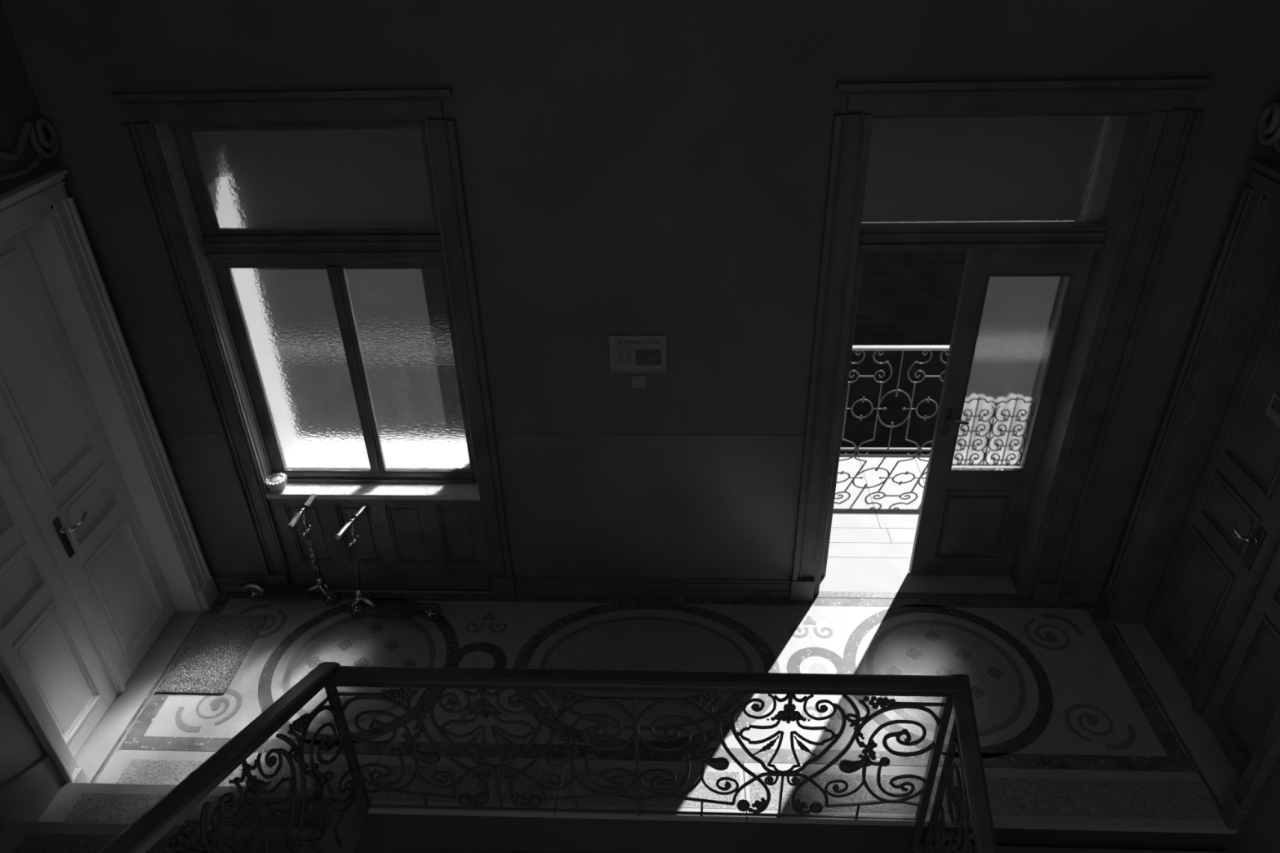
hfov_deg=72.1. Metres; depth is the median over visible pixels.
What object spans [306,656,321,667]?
flower
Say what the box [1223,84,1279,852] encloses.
wall
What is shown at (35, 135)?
ornament
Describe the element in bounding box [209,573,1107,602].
baseboard
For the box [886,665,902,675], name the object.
flower
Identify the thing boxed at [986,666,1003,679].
flower
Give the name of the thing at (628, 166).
wall
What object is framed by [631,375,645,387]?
light switch
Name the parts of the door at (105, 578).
panel, panel, casing, panel, panel, handle plate, lever handle, panel, panel, casing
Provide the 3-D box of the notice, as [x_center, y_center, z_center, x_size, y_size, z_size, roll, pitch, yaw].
[-0.010,-0.351,4.271,0.276,0.202,0.017,0,32,3]
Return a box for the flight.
[0,782,368,852]
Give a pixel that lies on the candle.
(273, 479)
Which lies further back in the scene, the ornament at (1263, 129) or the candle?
the candle
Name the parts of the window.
casing, reveal moulding, pane, apron panel, pane, frame, apron panel, sill, pane, apron panel, apron panel, casing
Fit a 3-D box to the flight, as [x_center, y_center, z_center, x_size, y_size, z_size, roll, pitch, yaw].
[-1.970,1.843,2.329,1.365,1.501,2.918,0,32,3]
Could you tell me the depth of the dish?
4.81 m
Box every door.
[0,169,218,782]
[789,76,1214,604]
[1098,157,1279,830]
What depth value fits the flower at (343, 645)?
4.79 m
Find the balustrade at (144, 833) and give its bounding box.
[97,662,997,852]
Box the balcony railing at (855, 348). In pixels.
[840,345,949,455]
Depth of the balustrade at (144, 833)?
3.48 m
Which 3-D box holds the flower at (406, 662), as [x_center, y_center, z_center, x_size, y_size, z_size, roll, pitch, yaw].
[-1.227,1.262,4.668,0.068,0.006,0.068,-27,40,-35]
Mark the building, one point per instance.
(911, 297)
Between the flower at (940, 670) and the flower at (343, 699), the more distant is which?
the flower at (940, 670)
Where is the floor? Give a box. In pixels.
[94,454,1237,852]
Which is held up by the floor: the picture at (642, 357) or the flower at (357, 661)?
the flower at (357, 661)
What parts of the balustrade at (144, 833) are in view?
handrail, scroll panel, finial stem, scroll panel, post, scroll panel, finial stem, stem, scroll panel, post, handrail, scroll panel, stem, finial stem, scroll panel, post, post, scroll panel, handrail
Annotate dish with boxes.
[264,472,287,492]
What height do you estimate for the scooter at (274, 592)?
0.706 m
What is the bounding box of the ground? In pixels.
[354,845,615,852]
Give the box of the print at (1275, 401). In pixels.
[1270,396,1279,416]
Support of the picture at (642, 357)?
attached to the notice
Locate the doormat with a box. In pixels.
[155,614,267,694]
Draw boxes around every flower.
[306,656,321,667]
[337,640,352,650]
[340,696,352,706]
[353,657,368,666]
[368,623,382,634]
[384,640,399,651]
[401,657,416,666]
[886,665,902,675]
[906,648,921,659]
[924,631,940,641]
[936,666,952,675]
[955,648,970,660]
[970,685,985,697]
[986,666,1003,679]
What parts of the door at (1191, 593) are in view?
casing, panel, panel, lever handle, panel, panel, handle plate, casing, panel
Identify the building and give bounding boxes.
[840,250,967,454]
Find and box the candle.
[269,475,282,483]
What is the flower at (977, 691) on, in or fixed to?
on the floor
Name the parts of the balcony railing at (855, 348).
scroll panel, rail, scroll panel, rail, scroll panel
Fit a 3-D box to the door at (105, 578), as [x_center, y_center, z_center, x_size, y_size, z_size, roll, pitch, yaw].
[-2.630,0.314,3.941,0.230,2.535,1.391,0,32,3]
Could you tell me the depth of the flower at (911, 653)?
4.65 m
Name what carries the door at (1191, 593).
in the wall at (1260, 832)
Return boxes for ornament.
[0,117,59,181]
[1256,102,1279,154]
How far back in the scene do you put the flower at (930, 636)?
4.76 m
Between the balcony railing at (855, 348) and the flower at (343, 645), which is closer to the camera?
the flower at (343, 645)
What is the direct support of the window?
in the wall at (628, 166)
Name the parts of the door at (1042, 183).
casing, handle, panel, pane, stile frame, pane, casing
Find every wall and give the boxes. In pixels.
[0,0,72,787]
[0,0,1279,597]
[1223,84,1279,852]
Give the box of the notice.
[608,334,666,373]
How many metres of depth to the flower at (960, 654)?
4.64 m
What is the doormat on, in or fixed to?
on the floor
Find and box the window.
[110,87,515,597]
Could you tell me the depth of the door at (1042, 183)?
4.08 m
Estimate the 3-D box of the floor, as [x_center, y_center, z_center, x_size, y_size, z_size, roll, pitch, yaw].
[0.232,1.082,5.183,7.200,0.304,2.895,0,32,3]
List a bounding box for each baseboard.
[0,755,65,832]
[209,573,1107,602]
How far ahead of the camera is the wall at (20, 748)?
3.63 m
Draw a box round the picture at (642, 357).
[635,349,661,364]
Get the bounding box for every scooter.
[241,493,338,604]
[334,504,442,621]
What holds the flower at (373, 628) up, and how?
on the floor
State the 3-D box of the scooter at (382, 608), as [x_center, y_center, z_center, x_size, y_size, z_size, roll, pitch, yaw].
[-1.387,0.813,4.783,0.499,0.644,0.282,17,36,27]

